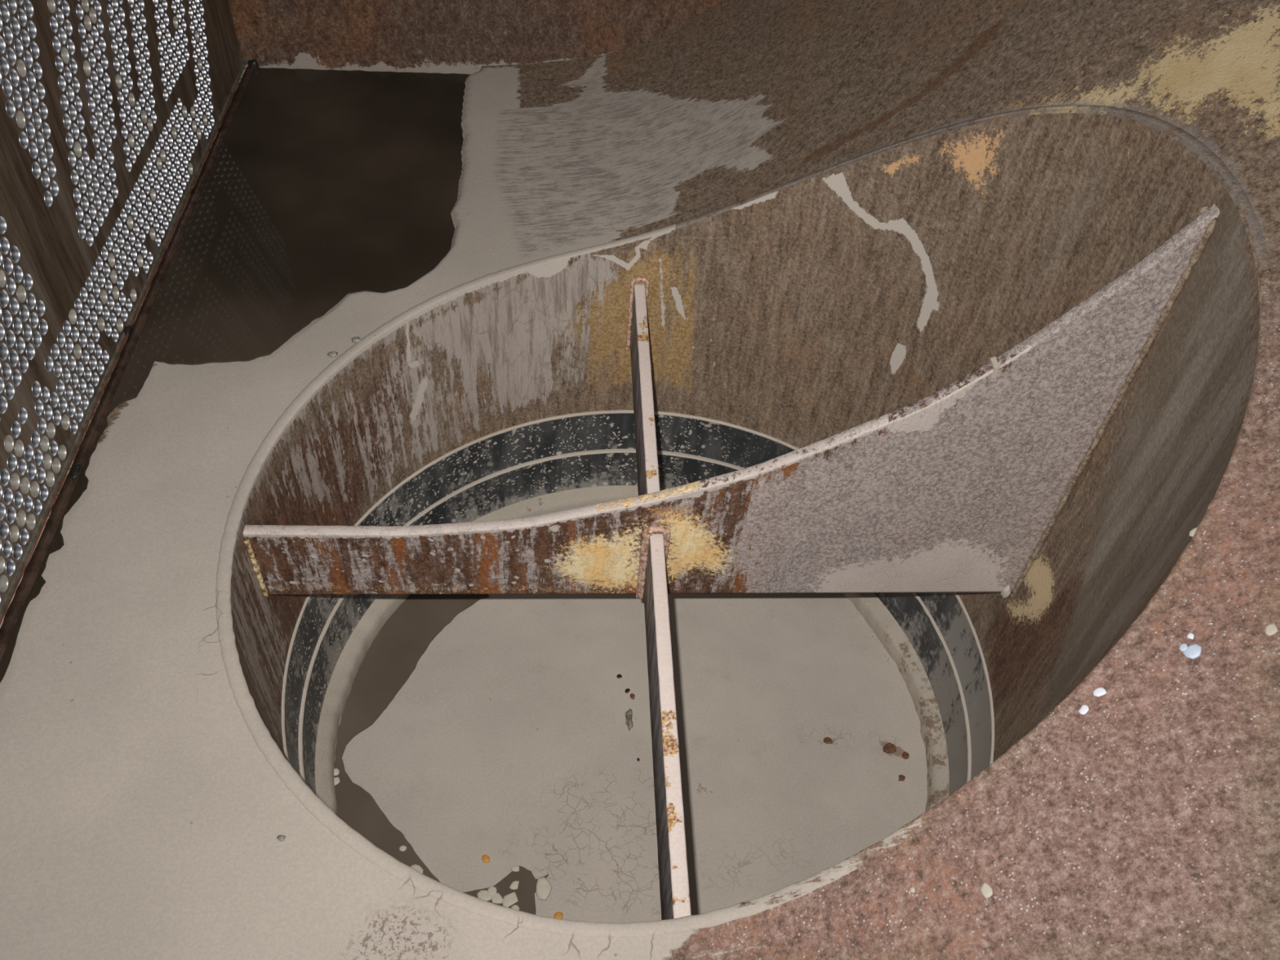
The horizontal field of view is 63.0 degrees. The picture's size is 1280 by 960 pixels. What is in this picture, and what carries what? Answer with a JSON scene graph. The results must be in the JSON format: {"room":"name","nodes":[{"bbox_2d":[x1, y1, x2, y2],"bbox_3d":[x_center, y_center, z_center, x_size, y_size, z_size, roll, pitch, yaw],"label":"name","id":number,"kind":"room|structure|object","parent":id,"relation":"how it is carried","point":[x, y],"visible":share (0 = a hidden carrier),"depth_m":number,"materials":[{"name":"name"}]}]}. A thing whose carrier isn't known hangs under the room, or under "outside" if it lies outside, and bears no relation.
{"room":"tank interior","nodes":[
{"label":"tank interior","id":0,"kind":"room"},
{"bbox_2d":[0,0,244,620],"bbox_3d":[-0.951,-0.729,1.174,0.146,1.698,2.296,0,48,-4],"label":"screen","id":1,"kind":"object","parent":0,"point":[112,112],"visible":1,"depth_m":1.71,"materials":[{"name":"metal"}]},
{"bbox_2d":[0,63,536,959],"bbox_3d":[-0.553,0.068,1.598,0.719,0.036,2.946,0,48,-4],"label":"dried sediment","id":2,"kind":"structure","parent":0,"point":[142,815],"depth_m":1.39,"materials":[{"name":"soil"}]},
{"bbox_2d":[0,66,253,662],"bbox_3d":[-0.906,-0.163,1.796,0.018,0.007,2.282,0,48,-4],"label":"trim","id":3,"kind":"structure","parent":2,"relation":"on","point":[28,580],"depth_m":1.78,"materials":[{"name":"metal"}]},
{"bbox_2d":[70,464,83,479],"bbox_3d":[-0.893,-0.011,1.653,0.016,0.010,0.032,0,48,-4],"label":"lump","id":4,"kind":"object","parent":3,"relation":"on","point":[76,471],"visible":1,"depth_m":1.65,"materials":[{"name":"black stone"}]},
{"bbox_2d":[124,324,132,335],"bbox_3d":[-0.924,-0.271,1.884,0.014,0.008,0.026,-19,52,-20],"label":"lump","id":5,"kind":"object","parent":2,"relation":"on","point":[128,330],"visible":1,"depth_m":1.88,"materials":[{"name":"black stone"}]},
{"bbox_2d":[0,67,471,682],"bbox_3d":[-0.644,-0.259,1.906,0.567,0.004,2.031,0,48,-4],"label":"puddle","id":6,"kind":"object","parent":2,"relation":"on","point":[321,187],"visible":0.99,"depth_m":2.17,"materials":[{"name":"liquid"}]},
{"bbox_2d":[0,86,236,623],"bbox_3d":[-0.919,-0.200,1.821,0.004,0.002,1.982,0,48,-4],"label":"cord","id":7,"kind":"object","parent":6,"relation":"on","point":[236,86],"visible":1,"depth_m":1.78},
{"bbox_2d":[248,58,259,70],"bbox_3d":[-0.946,-1.010,2.555,0.027,0.047,0.016,0,48,-4],"label":"lump","id":8,"kind":"object","parent":2,"relation":"on","point":[252,64],"visible":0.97,"depth_m":2.54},
{"bbox_2d":[276,835,285,841],"bbox_3d":[-0.439,0.437,1.276,0.010,0.007,0.008,18,49,12],"label":"pebble","id":9,"kind":"object","parent":2,"relation":"on","point":[281,837],"visible":1,"depth_m":1.27,"materials":[{"name":"grey stone"}]},
{"bbox_2d":[327,351,337,357],"bbox_3d":[-0.551,-0.226,1.875,0.017,0.012,0.015,16,49,10],"label":"pebble","id":10,"kind":"object","parent":2,"relation":"on","point":[332,354],"visible":1,"depth_m":1.87,"materials":[{"name":"grey stone"}]},
{"bbox_2d":[351,336,361,342],"bbox_3d":[-0.516,-0.255,1.901,0.016,0.011,0.014,-28,56,-26],"label":"pebble","id":11,"kind":"object","parent":2,"relation":"on","point":[355,340],"visible":1,"depth_m":1.90,"materials":[{"name":"grey stone"}]},
{"bbox_2d":[228,0,720,74],"bbox_3d":[0.292,-1.651,1.945,2.501,1.991,0.001,0,48,-4],"label":"wall","id":12,"kind":"structure","parent":0,"point":[413,36],"depth_m":2.52,"materials":[{"name":"metal"}]},
{"bbox_2d":[333,593,927,923],"bbox_3d":[-0.011,0.523,2.171,1.228,0.004,1.228,36,55,25],"label":"dried sediment","id":13,"kind":"object","parent":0,"point":[508,740],"visible":0.72,"depth_m":2.15,"materials":[{"name":"beige soil"}]},
{"bbox_2d":[333,594,548,914],"bbox_3d":[-0.426,0.562,2.103,0.373,0.004,0.978,-9,49,-12],"label":"puddle","id":14,"kind":"object","parent":13,"relation":"on","point":[395,652],"visible":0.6,"depth_m":2.19,"materials":[{"name":"brown liquid"}]},
{"bbox_2d":[333,768,339,775],"bbox_3d":[-0.604,0.578,2.068,0.017,0.004,0.016,0,48,-4],"label":"flake","id":15,"kind":"object","parent":14,"relation":"on","point":[336,771],"visible":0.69,"depth_m":2.07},
{"bbox_2d":[333,777,340,785],"bbox_3d":[-0.603,0.594,2.054,0.026,0.004,0.017,-21,53,-22],"label":"flake","id":16,"kind":"object","parent":14,"relation":"on","point":[336,780],"visible":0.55,"depth_m":2.05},
{"bbox_2d":[399,845,407,851],"bbox_3d":[-0.448,0.696,1.973,0.013,0.004,0.012,21,50,14],"label":"flake","id":17,"kind":"object","parent":14,"relation":"on","point":[402,848],"visible":1,"depth_m":1.97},
{"bbox_2d":[410,864,423,873],"bbox_3d":[-0.416,0.729,1.945,0.032,0.004,0.023,33,54,23],"label":"flake","id":18,"kind":"object","parent":14,"relation":"on","point":[416,867],"visible":0.43,"depth_m":1.95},
{"bbox_2d":[476,889,491,901],"bbox_3d":[-0.286,0.766,1.922,0.029,0.004,0.021,0,48,-4],"label":"flake","id":19,"kind":"object","parent":14,"relation":"on","point":[483,895],"visible":0.83,"depth_m":1.92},
{"bbox_2d":[487,885,497,895],"bbox_3d":[-0.274,0.760,1.928,0.018,0.004,0.019,15,49,10],"label":"flake","id":20,"kind":"object","parent":14,"relation":"on","point":[491,890],"visible":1,"depth_m":1.93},
{"bbox_2d":[491,893,502,903],"bbox_3d":[-0.264,0.769,1.920,0.026,0.004,0.021,0,48,-4],"label":"flake","id":21,"kind":"object","parent":14,"relation":"on","point":[496,898],"visible":0.97,"depth_m":1.92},
{"bbox_2d":[502,891,518,907],"bbox_3d":[-0.240,0.772,1.919,0.031,0.004,0.022,-19,52,-20],"label":"flake","id":22,"kind":"object","parent":14,"relation":"on","point":[509,900],"visible":0.92,"depth_m":1.92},
{"bbox_2d":[509,880,519,889],"bbox_3d":[-0.234,0.752,1.938,0.016,0.004,0.018,9,48,4],"label":"flake","id":23,"kind":"object","parent":14,"relation":"on","point":[514,886],"visible":1,"depth_m":1.94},
{"bbox_2d":[511,865,519,871],"bbox_3d":[-0.234,0.729,1.959,0.017,0.004,0.012,0,48,-4],"label":"flake","id":24,"kind":"object","parent":14,"relation":"on","point":[515,868],"visible":1,"depth_m":1.96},
{"bbox_2d":[511,904,519,910],"bbox_3d":[-0.228,0.787,1.907,0.018,0.004,0.020,-27,55,-26],"label":"flake","id":25,"kind":"object","parent":14,"relation":"on","point":[514,907],"visible":0.42,"depth_m":1.91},
{"bbox_2d":[481,854,489,862],"bbox_3d":[-0.291,0.716,1.973,0.015,0.003,0.016,0,48,-4],"label":"crumb","id":26,"kind":"object","parent":13,"relation":"on","point":[485,858],"visible":1,"depth_m":1.97,"materials":[{"name":"orange"}]},
{"bbox_2d":[536,876,551,900],"bbox_3d":[-0.178,0.758,1.937,0.030,0.004,0.044,0,48,-4],"label":"flake","id":27,"kind":"object","parent":13,"relation":"on","point":[544,887],"visible":1,"depth_m":1.94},
{"bbox_2d":[553,911,563,919],"bbox_3d":[-0.149,0.797,1.910,0.017,0.003,0.014,0,48,-4],"label":"crumb","id":28,"kind":"object","parent":13,"relation":"on","point":[558,914],"visible":0.85,"depth_m":1.91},
{"bbox_2d":[625,708,632,730],"bbox_3d":[-0.023,0.501,2.186,0.016,0.015,0.049,0,48,-4],"label":"clump","id":29,"kind":"object","parent":13,"relation":"on","point":[628,713],"visible":1,"depth_m":2.18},
{"bbox_2d":[315,485,949,815],"bbox_3d":[-0.010,0.508,2.155,1.277,0.074,1.277,0,48,-4],"label":"ledge","id":30,"kind":"object","parent":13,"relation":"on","point":[877,615],"visible":0.46,"depth_m":2.24,"materials":[{"name":"grey concrete"}]},
{"bbox_2d":[281,409,994,795],"bbox_3d":[-0.002,0.403,2.039,1.304,0.241,1.304,-32,57,-28],"label":"joint","id":31,"kind":"object","parent":30,"relation":"on","point":[491,473],"visible":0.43,"depth_m":2.30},
{"bbox_2d":[630,693,635,699],"bbox_3d":[-0.016,0.461,2.224,0.011,0.003,0.015,0,48,-4],"label":"crumb","id":32,"kind":"object","parent":13,"relation":"on","point":[632,695],"visible":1,"depth_m":2.22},
{"bbox_2d":[823,737,832,743],"bbox_3d":[0.392,0.543,2.179,0.020,0.003,0.016,0,48,-4],"label":"crumb","id":33,"kind":"object","parent":13,"relation":"on","point":[827,740],"visible":1,"depth_m":2.18,"materials":[{"name":"brown soil"}]},
{"bbox_2d":[883,742,896,753],"bbox_3d":[0.519,0.558,2.175,0.029,0.003,0.025,0,48,-4],"label":"crumb","id":34,"kind":"object","parent":13,"relation":"on","point":[889,748],"visible":1,"depth_m":2.17,"materials":[{"name":"brown soil"}]},
{"bbox_2d":[897,774,905,781],"bbox_3d":[0.534,0.609,2.130,0.014,0.003,0.015,11,48,6],"label":"crumb","id":35,"kind":"object","parent":13,"relation":"on","point":[901,778],"visible":1,"depth_m":2.13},
{"bbox_2d":[902,751,909,759],"bbox_3d":[0.551,0.571,2.165,0.016,0.003,0.017,0,48,-4],"label":"crumb","id":36,"kind":"object","parent":13,"relation":"on","point":[905,755],"visible":1,"depth_m":2.16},
{"bbox_2d":[486,0,1279,959],"bbox_3d":[0.701,-0.478,1.071,1.727,1.614,2.946,0,48,-4],"label":"floor","id":37,"kind":"structure","parent":0,"point":[1144,824],"depth_m":1.16,"materials":[{"name":"metal"}]},
{"bbox_2d":[215,104,1274,937],"bbox_3d":[0.031,-0.016,1.574,1.335,1.013,1.333,3,48,-1],"label":"pipe","id":38,"kind":"object","parent":37,"relation":"attached to","point":[831,303],"visible":0.7,"depth_m":1.78,"materials":[{"name":"metal"}]},
{"bbox_2d":[243,203,1219,599],"bbox_3d":[0.036,-0.066,1.522,1.305,0.797,0.041,0,48,-4],"label":"vane","id":39,"kind":"object","parent":38,"relation":"attached to","point":[960,487],"visible":0.99,"depth_m":1.66,"materials":[{"name":"metal"}]},
{"bbox_2d":[625,276,660,495],"bbox_3d":[0.007,-0.112,1.965,0.042,0.192,0.639,0,48,-4],"label":"bar","id":40,"kind":"object","parent":39,"relation":"attached to","point":[647,467],"visible":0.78,"depth_m":1.96,"materials":[{"name":"metal"}]},
{"bbox_2d":[635,525,691,919],"bbox_3d":[0.035,0.377,1.526,0.049,0.193,0.650,0,48,-4],"label":"bar","id":41,"kind":"object","parent":39,"relation":"attached to","point":[675,902],"visible":0.94,"depth_m":1.49,"materials":[{"name":"metal"}]},
{"bbox_2d":[910,886,915,893],"bbox_3d":[0.274,0.412,1.049,0.005,0.005,0.006,6,48,1],"label":"chip","id":42,"kind":"object","parent":37,"relation":"attached to","point":[912,889],"visible":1,"depth_m":1.05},
{"bbox_2d":[980,881,992,898],"bbox_3d":[0.334,0.396,1.006,0.010,0.009,0.015,-14,50,-16],"label":"chip","id":43,"kind":"object","parent":37,"relation":"attached to","point":[986,890],"visible":1,"depth_m":1.00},
{"bbox_2d":[1078,704,1088,715],"bbox_3d":[0.445,0.230,1.045,0.008,0.008,0.010,33,54,23],"label":"chip","id":44,"kind":"object","parent":37,"relation":"attached to","point":[1084,708],"visible":1,"depth_m":1.04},
{"bbox_2d":[1093,687,1106,697],"bbox_3d":[0.460,0.212,1.045,0.010,0.009,0.009,0,48,-4],"label":"chip","id":45,"kind":"object","parent":37,"relation":"attached to","point":[1100,691],"visible":1,"depth_m":1.04,"materials":[{"name":"white stone"}]},
{"bbox_2d":[1179,643,1187,651],"bbox_3d":[0.531,0.164,1.020,0.007,0.006,0.008,7,48,2],"label":"chip","id":46,"kind":"object","parent":37,"relation":"attached to","point":[1183,646],"visible":1,"depth_m":1.02,"materials":[{"name":"white stone"}]},
{"bbox_2d":[1186,632,1194,639],"bbox_3d":[0.539,0.153,1.021,0.006,0.006,0.007,-31,57,-28],"label":"chip","id":47,"kind":"object","parent":37,"relation":"attached to","point":[1190,635],"visible":1,"depth_m":1.02,"materials":[{"name":"white stone"}]},
{"bbox_2d":[1182,644,1201,659],"bbox_3d":[0.537,0.167,1.012,0.014,0.012,0.014,-16,51,-18],"label":"chip","id":48,"kind":"object","parent":37,"relation":"attached to","point":[1193,651],"visible":1,"depth_m":1.01,"materials":[{"name":"white stone"}]},
{"bbox_2d":[1189,527,1206,537],"bbox_3d":[0.573,0.054,1.073,0.013,0.012,0.012,30,53,21],"label":"chip","id":49,"kind":"object","parent":37,"relation":"attached to","point":[1192,532],"visible":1,"depth_m":1.07,"materials":[{"name":"beige stone"}]},
{"bbox_2d":[1265,623,1278,635],"bbox_3d":[0.593,0.141,0.982,0.009,0.008,0.012,6,48,1],"label":"chip","id":50,"kind":"object","parent":37,"relation":"attached to","point":[1271,629],"visible":1,"depth_m":0.98,"materials":[{"name":"beige stone"}]}
]}

